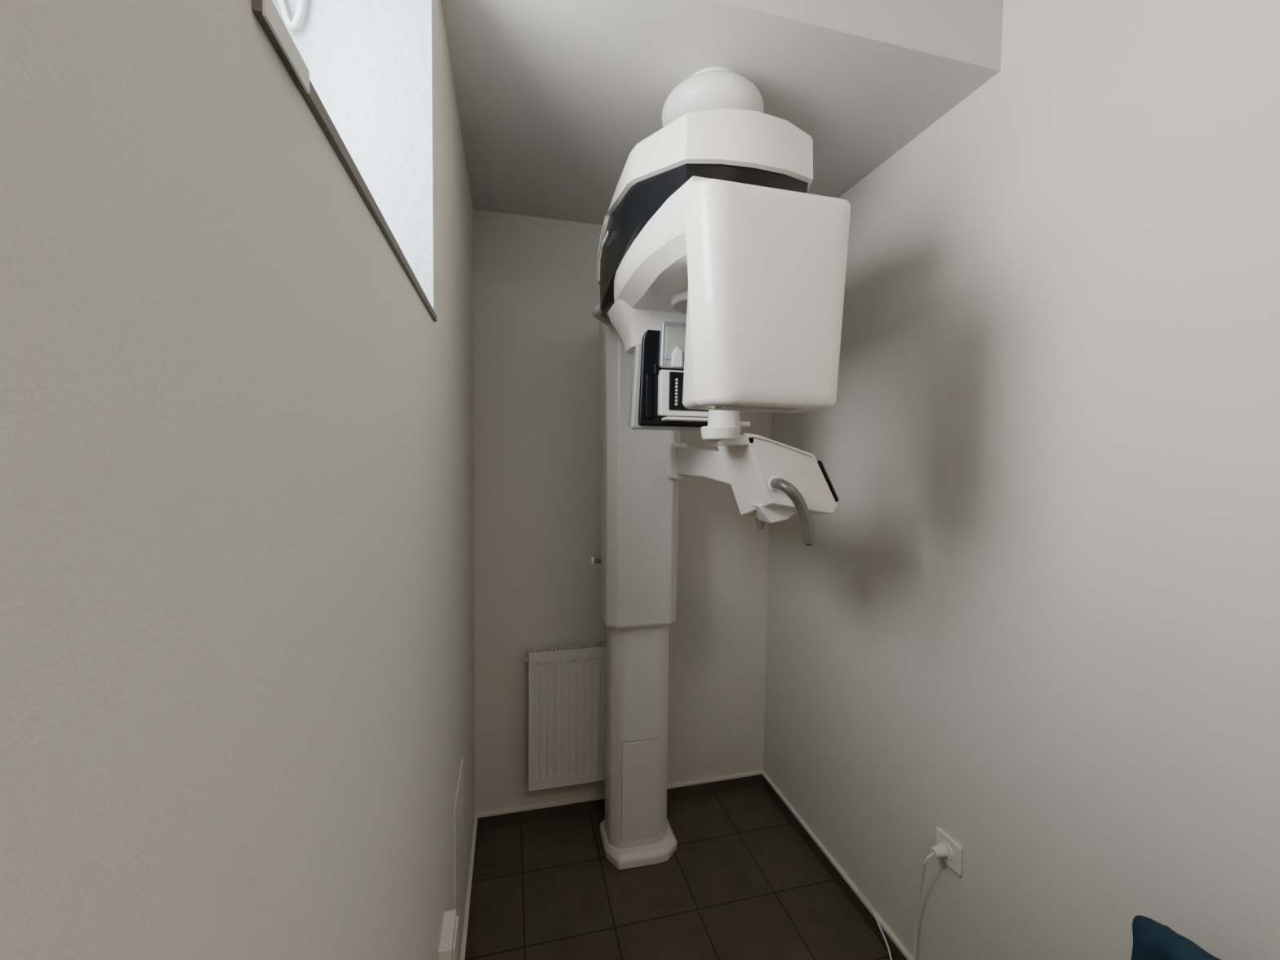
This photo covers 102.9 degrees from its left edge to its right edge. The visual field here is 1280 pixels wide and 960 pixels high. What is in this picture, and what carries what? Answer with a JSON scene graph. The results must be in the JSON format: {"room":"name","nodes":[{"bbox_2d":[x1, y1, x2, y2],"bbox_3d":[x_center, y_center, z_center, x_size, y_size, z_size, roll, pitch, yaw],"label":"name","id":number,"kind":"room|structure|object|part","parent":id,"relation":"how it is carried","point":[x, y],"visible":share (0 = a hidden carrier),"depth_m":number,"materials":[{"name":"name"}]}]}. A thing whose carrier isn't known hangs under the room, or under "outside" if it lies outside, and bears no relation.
{"room":"radiology room","nodes":[
{"label":"radiology room","id":0,"kind":"room"},
{"bbox_2d":[0,0,475,959],"bbox_3d":[-0.423,0.051,0.154,0.420,3.350,4.300,0,3,-14],"label":"wall","id":1,"kind":"structure","parent":0,"point":[237,452],"depth_m":0.30,"materials":[{"name":"white paint"}]},
{"bbox_2d":[277,0,305,30],"bbox_3d":[-0.681,-1.048,0.986,0.082,0.341,0.017,0,3,-14],"label":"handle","id":2,"kind":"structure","parent":1,"relation":"in","point":[295,23],"depth_m":0.99,"materials":[{"name":"white plastic"}]},
{"bbox_2d":[251,0,436,321],"bbox_3d":[-0.392,-0.329,0.703,0.108,0.017,0.797,0,3,-14],"label":"trim","id":3,"kind":"structure","parent":1,"relation":"attached to","point":[265,11],"depth_m":0.43,"materials":[{"name":"grey"}]},
{"bbox_2d":[437,909,458,959],"bbox_3d":[-0.460,1.126,1.226,0.037,0.100,0.110,0,3,-14],"label":"socket","id":4,"kind":"object","parent":1,"relation":"attached to","point":[448,946],"visible":1,"depth_m":1.21,"materials":[{"name":"white plastic"}]},
{"bbox_2d":[453,758,463,909],"bbox_3d":[-0.577,1.113,1.624,0.006,0.315,0.260,0,3,-14],"label":"trim","id":5,"kind":"structure","parent":1,"relation":"attached to","point":[459,802],"depth_m":1.58,"materials":[{"name":"white plastic"}]},
{"bbox_2d":[460,813,478,959],"bbox_3d":[-0.233,1.688,0.284,0.014,0.072,4.300,0,3,-14],"label":"baseboard","id":6,"kind":"structure","parent":1,"relation":"attached to","point":[466,922],"depth_m":1.94,"materials":[{"name":"tile"}]},
{"bbox_2d":[591,556,594,564],"bbox_3d":[-0.208,0.356,2.237,0.012,0.035,0.035,0,3,-14],"label":"cap","id":7,"kind":"object","parent":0,"point":[592,558],"depth_m":2.23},
{"bbox_2d":[473,208,772,813],"bbox_3d":[-0.204,-0.058,2.527,2.166,3.350,0.200,0,3,-14],"label":"wall","id":8,"kind":"structure","parent":0,"point":[537,400],"depth_m":2.38,"materials":[{"name":"white paint"}]},
{"bbox_2d":[525,643,606,791],"bbox_3d":[-0.229,1.147,2.429,0.619,0.739,0.096,0,3,-14],"label":"panel radiator","id":9,"kind":"object","parent":8,"relation":"attached to","point":[566,686],"visible":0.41,"depth_m":2.35,"materials":[{"name":"white metal"}]},
{"bbox_2d":[530,643,606,652],"bbox_3d":[-0.218,0.782,2.402,0.582,0.004,0.044,0,3,-14],"label":"grille","id":10,"kind":"object","parent":9,"relation":"attached to","point":[600,647],"depth_m":2.37,"materials":[{"name":"white metal"}]},
{"bbox_2d":[477,770,762,830],"bbox_3d":[-0.053,1.584,2.537,1.442,0.072,0.014,0,3,-14],"label":"baseboard","id":11,"kind":"structure","parent":8,"relation":"attached to","point":[501,818],"depth_m":2.48,"materials":[{"name":"tile"}]},
{"bbox_2d":[644,364,658,417],"bbox_3d":[0.038,-0.283,1.627,0.040,0.170,0.016,0,3,-14],"label":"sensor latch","id":12,"kind":"object","parent":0,"point":[655,367],"depth_m":1.62,"materials":[{"name":"black plastic"}]},
{"bbox_2d":[665,325,685,359],"bbox_3d":[0.118,-0.435,1.622,0.078,0.105,0.007,0,3,-14],"label":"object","id":13,"kind":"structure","parent":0,"point":[675,335],"depth_m":1.62,"materials":[{"name":"white plastic"}]},
{"bbox_2d":[466,785,893,959],"bbox_3d":[0.325,1.774,0.429,2.166,0.100,4.700,0,3,-14],"label":"floor","id":14,"kind":"structure","parent":0,"point":[740,882],"depth_m":2.02,"materials":[{"name":"tile"}]},
{"bbox_2d":[600,818,676,870],"bbox_3d":[-0.008,1.604,2.302,0.317,0.055,0.293,0,3,-14],"label":"plate","id":15,"kind":"object","parent":14,"relation":"on","point":[655,853],"visible":0.58,"depth_m":2.18,"materials":[{"name":"white plastic"}]},
{"bbox_2d":[604,625,669,848],"bbox_3d":[-0.018,1.077,2.288,0.264,1.010,0.224,0,3,-14],"label":"column","id":16,"kind":"structure","parent":15,"relation":"on","point":[637,670],"depth_m":2.18,"materials":[{"name":"white plastic"}]},
{"bbox_2d":[599,320,679,628],"bbox_3d":[-0.007,-0.058,2.222,0.344,1.338,0.268,0,3,-14],"label":"column","id":17,"kind":"structure","parent":16,"relation":"on","point":[639,504],"depth_m":2.10,"materials":[{"name":"white plastic"}]},
{"bbox_2d":[594,558,600,563],"bbox_3d":[-0.190,0.356,2.242,0.040,0.020,0.020,0,3,-14],"label":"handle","id":18,"kind":"object","parent":17,"relation":"attached to","point":[596,560],"visible":0.86,"depth_m":2.23,"materials":[{"name":"grey metal"}]},
{"bbox_2d":[666,443,687,479],"bbox_3d":[0.145,-0.079,2.106,0.068,0.144,0.105,0,3,-14],"label":"support bracket","id":19,"kind":"object","parent":17,"relation":"attached to","point":[671,448],"depth_m":2.05,"materials":[{"name":"white plastic"}]},
{"bbox_2d":[591,107,813,324],"bbox_3d":[0.132,-0.721,1.608,0.506,0.291,0.988,0,3,-14],"label":"hood","id":20,"kind":"object","parent":17,"relation":"attached to","point":[749,147],"depth_m":1.16,"materials":[{"name":"white plastic"}]},
{"bbox_3d":[-0.144,-0.621,1.916,0.062,0.051,0.259,1,3,0],"label":"hood lip","id":21,"kind":"part","parent":20,"relation":"part of","materials":[{"name":"white plastic"}]},
{"bbox_3d":[-0.113,-0.772,1.637,0.004,0.012,0.100,0,3,-14],"label":"hood mark","id":22,"kind":"part","parent":20,"relation":"part of","materials":[{"name":"white plastic"}]},
{"bbox_2d":[613,176,709,312],"bbox_3d":[0.180,-0.591,1.474,0.466,0.142,0.745,0,3,-14],"label":"rotating arm","id":23,"kind":"object","parent":20,"relation":"attached to","point":[653,269],"visible":0.36,"depth_m":1.27},
{"bbox_2d":[607,298,686,354],"bbox_3d":[0.121,-0.499,1.707,0.434,0.135,0.255,0,3,-14],"label":"rear arm elbow","id":24,"kind":"object","parent":23,"relation":"attached to","point":[631,324],"visible":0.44,"depth_m":1.61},
{"bbox_2d":[628,342,701,431],"bbox_3d":[0.113,-0.360,1.745,0.328,0.386,0.160,0,3,-14],"label":"sensor shell","id":25,"kind":"object","parent":23,"relation":"attached to","point":[635,383],"visible":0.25,"depth_m":1.64,"materials":[{"name":"white plastic"}]},
{"bbox_2d":[637,329,707,426],"bbox_3d":[0.139,-0.355,1.664,0.296,0.361,0.020,0,3,-14],"label":"sensor bezel","id":26,"kind":"object","parent":25,"relation":"attached to","point":[650,355],"depth_m":1.63,"materials":[{"name":"black plastic"}]},
{"bbox_2d":[658,321,686,369],"bbox_3d":[0.113,-0.430,1.636,0.102,0.145,0.025,0,3,-14],"label":"module","id":27,"kind":"object","parent":25,"relation":"attached to","point":[663,362],"visible":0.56,"depth_m":1.62,"materials":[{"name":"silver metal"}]},
{"bbox_2d":[671,346,682,368],"bbox_3d":[0.117,-0.389,1.616,0.033,0.063,0.021,0,3,-14],"label":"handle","id":28,"kind":"object","parent":27,"relation":"attached to","point":[677,355],"depth_m":1.61,"materials":[{"name":"white plastic"}]},
{"bbox_2d":[657,369,708,417],"bbox_3d":[0.150,-0.277,1.647,0.184,0.145,0.035,0,3,-14],"label":"module","id":29,"kind":"object","parent":25,"relation":"attached to","point":[664,375],"visible":0.44,"depth_m":1.61,"materials":[{"name":"white plastic"}]},
{"bbox_2d":[675,378,677,405],"bbox_3d":[0.115,-0.279,1.614,0.007,0.084,0.004,0,3,-14],"label":"sensor lettering","id":30,"kind":"object","parent":29,"relation":"attached to","point":[676,383],"depth_m":1.61},
{"bbox_2d":[670,289,688,314],"bbox_3d":[0.183,-0.563,1.464,0.237,0.132,0.237,0,3,-14],"label":"hub","id":31,"kind":"object","parent":23,"relation":"attached to","point":[678,300],"visible":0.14,"depth_m":1.43,"materials":[{"name":"grey plastic"}]},
{"bbox_3d":[0.260,-0.582,1.177,0.280,0.115,0.110,0,3,-14],"label":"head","id":32,"kind":"object","parent":23,"relation":"attached to","visible":0},
{"bbox_2d":[682,287,805,413],"bbox_3d":[0.258,-0.400,1.195,0.338,0.476,0.122,0,3,-14],"label":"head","id":33,"kind":"object","parent":32,"relation":"attached to","point":[689,402],"visible":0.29,"depth_m":1.13},
{"bbox_2d":[683,178,850,411],"bbox_3d":[0.272,-0.392,1.097,0.361,0.471,0.081,0,3,-14],"label":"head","id":34,"kind":"object","parent":33,"relation":"attached to","point":[766,266],"visible":1,"depth_m":1.06},
{"bbox_2d":[715,405,795,412],"bbox_3d":[0.251,-0.155,1.111,0.170,0.008,0.045,0,3,-14],"label":"tube head bottom lip","id":35,"kind":"object","parent":34,"relation":"attached to","point":[721,407],"visible":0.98,"depth_m":1.10,"materials":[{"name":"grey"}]},
{"bbox_2d":[662,66,764,127],"bbox_3d":[0.210,-1.064,1.487,0.294,0.150,0.294,0,3,-14],"label":"cap","id":36,"kind":"object","parent":20,"relation":"on","point":[713,87],"depth_m":1.37,"materials":[{"name":"white plastic"}]},
{"bbox_2d":[675,446,730,484],"bbox_3d":[0.281,-0.054,1.829,0.108,0.137,0.580,0,3,-19],"label":"support arm","id":37,"kind":"object","parent":17,"relation":"attached to","point":[707,463],"visible":0.33,"depth_m":1.84},
{"bbox_2d":[717,433,837,515],"bbox_3d":[0.405,-0.010,1.522,0.322,0.247,0.150,0,3,-14],"label":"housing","id":38,"kind":"object","parent":37,"relation":"attached to","point":[749,468],"visible":0.76,"depth_m":1.46,"materials":[{"name":"white plastic"}]},
{"bbox_2d":[709,435,753,446],"bbox_3d":[0.260,-0.112,1.444,0.110,0.030,0.080,0,3,-14],"label":"joint","id":39,"kind":"object","parent":38,"relation":"attached to","point":[743,440],"visible":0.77,"depth_m":1.41,"materials":[{"name":"white plastic"}]},
{"bbox_2d":[700,426,740,440],"bbox_3d":[0.225,-0.130,1.423,0.110,0.037,0.110,0,3,-14],"label":"post","id":40,"kind":"object","parent":39,"relation":"on","point":[708,433],"depth_m":1.38,"materials":[{"name":"white plastic"}]},
{"bbox_2d":[707,409,740,426],"bbox_3d":[0.234,-0.181,1.423,0.092,0.090,0.092,0,3,-14],"label":"chin post","id":41,"kind":"object","parent":39,"relation":"on","point":[716,418],"visible":0.32,"depth_m":1.39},
{"bbox_3d":[0.234,-0.181,1.423,0.092,0.090,0.092,0,3,-14],"label":"post","id":42,"kind":"part","parent":41,"relation":"part of","materials":[{"name":"white"}]},
{"bbox_2d":[739,421,750,426],"bbox_3d":[0.291,-0.157,1.434,0.035,0.013,0.020,0,3,-14],"label":"clip","id":43,"kind":"object","parent":41,"relation":"attached to","point":[746,424],"visible":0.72,"depth_m":1.42,"materials":[{"name":"white plastic"}]},
{"bbox_2d":[751,504,794,523],"bbox_3d":[0.399,0.098,1.545,0.145,0.054,0.108,0,3,-14],"label":"bracket","id":44,"kind":"object","parent":38,"relation":"attached to","point":[765,514],"visible":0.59,"depth_m":1.49,"materials":[{"name":"white plastic"}]},
{"bbox_2d":[755,517,764,529],"bbox_3d":[0.370,0.130,1.566,0.032,0.042,0.032,0,3,-14],"label":"screw","id":45,"kind":"object","parent":44,"relation":"attached to","point":[760,524],"visible":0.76,"depth_m":1.56,"materials":[{"name":"grey"}]},
{"bbox_2d":[768,475,780,491],"bbox_3d":[0.381,0.010,1.436,0.044,0.044,0.016,0,3,-5],"label":"flange","id":46,"kind":"object","parent":38,"relation":"attached to","point":[773,477],"visible":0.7,"depth_m":1.43,"materials":[{"name":"white plastic"}]},
{"bbox_2d":[749,435,812,457],"bbox_3d":[0.399,-0.094,1.437,0.198,0.057,0.003,0,3,-14],"label":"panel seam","id":47,"kind":"object","parent":38,"relation":"attached to","point":[749,436],"visible":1,"depth_m":1.44,"materials":[{"name":"grey plastic"}]},
{"bbox_2d":[770,478,814,546],"bbox_3d":[0.415,0.086,1.404,0.106,0.182,0.111,0,3,-14],"label":"grip","id":48,"kind":"object","parent":38,"relation":"attached to","point":[783,485],"visible":1,"depth_m":1.36,"materials":[{"name":"grey"}]},
{"bbox_2d":[817,460,839,502],"bbox_3d":[0.535,0.005,1.555,0.072,0.130,0.140,0,3,-14],"label":"control panel","id":49,"kind":"object","parent":38,"relation":"attached to","point":[820,462],"visible":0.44,"depth_m":1.49,"materials":[{"name":"black plastic"}]},
{"bbox_2d":[621,738,659,840],"bbox_3d":[0.002,1.328,2.194,0.166,0.427,0.013,0,3,-14],"label":"cover","id":50,"kind":"object","parent":16,"relation":"attached to","point":[640,792],"visible":1,"depth_m":2.19,"materials":[{"name":"white plastic"}]},
{"bbox_2d":[622,737,659,743],"bbox_3d":[0.005,1.113,2.185,0.160,0.004,0.010,0,3,-14],"label":"cover seam","id":51,"kind":"object","parent":16,"relation":"attached to","point":[658,737],"visible":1,"depth_m":2.18,"materials":[{"name":"grey"}]},
{"bbox_2d":[857,890,892,959],"bbox_3d":[0.872,1.631,1.678,0.023,0.081,0.581,0,3,-5],"label":"cable","id":52,"kind":"object","parent":14,"relation":"on","point":[858,891],"visible":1,"depth_m":1.84,"materials":[{"name":"white plastic"}]},
{"bbox_3d":[0.972,1.445,0.793,0.315,0.540,0.480,0,3,-14],"label":"side table","id":53,"kind":"object","parent":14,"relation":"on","visible":0},
{"bbox_2d":[1130,915,1221,959],"bbox_3d":[0.998,0.997,0.781,0.142,0.348,0.405,0,3,-14],"label":"garment","id":54,"kind":"object","parent":53,"relation":"on","point":[1153,940],"visible":1,"depth_m":0.92,"materials":[{"name":"fabric"}]},
{"bbox_2d":[662,416,707,422],"bbox_3d":[0.168,-0.194,1.643,0.190,0.010,0.060,0,3,-14],"label":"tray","id":55,"kind":"object","parent":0,"point":[668,418],"depth_m":1.61,"materials":[{"name":"white plastic"}]},
{"bbox_2d":[668,371,708,411],"bbox_3d":[0.160,-0.282,1.631,0.141,0.120,0.008,0,3,-14],"label":"panel","id":56,"kind":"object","parent":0,"point":[673,375],"depth_m":1.62,"materials":[{"name":"plastic"}]},
{"bbox_2d":[440,0,1003,225],"bbox_3d":[0.134,-1.426,1.806,1.466,0.541,1.228,0,3,-14],"label":"ceiling soffit","id":57,"kind":"structure","parent":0,"point":[554,98],"depth_m":1.43,"materials":[{"name":"white paint"}]},
{"bbox_2d":[763,0,1279,959],"bbox_3d":[1.300,0.052,0.589,0.200,3.350,4.300,0,3,-14],"label":"wall","id":58,"kind":"structure","parent":0,"point":[1033,620],"depth_m":1.25,"materials":[{"name":"white paint"}]},
{"bbox_2d":[761,770,913,959],"bbox_3d":[1.175,1.689,0.639,0.014,0.072,4.300,0,3,-14],"label":"baseboard","id":59,"kind":"structure","parent":58,"relation":"attached to","point":[898,952],"depth_m":2.08,"materials":[{"name":"tile"}]},
{"bbox_2d":[913,826,962,959],"bbox_3d":[0.855,1.387,1.488,0.124,0.588,0.363,2,3,33],"label":"wall socket","id":60,"kind":"object","parent":58,"relation":"attached to","point":[945,848],"visible":1,"depth_m":1.56,"materials":[{"name":"white plastic"}]},
{"bbox_3d":[0.944,1.134,1.561,0.012,0.088,0.092,0,3,-14],"label":"plate","id":61,"kind":"part","parent":60,"relation":"part of","materials":[{"name":"white plastic"}]}
]}

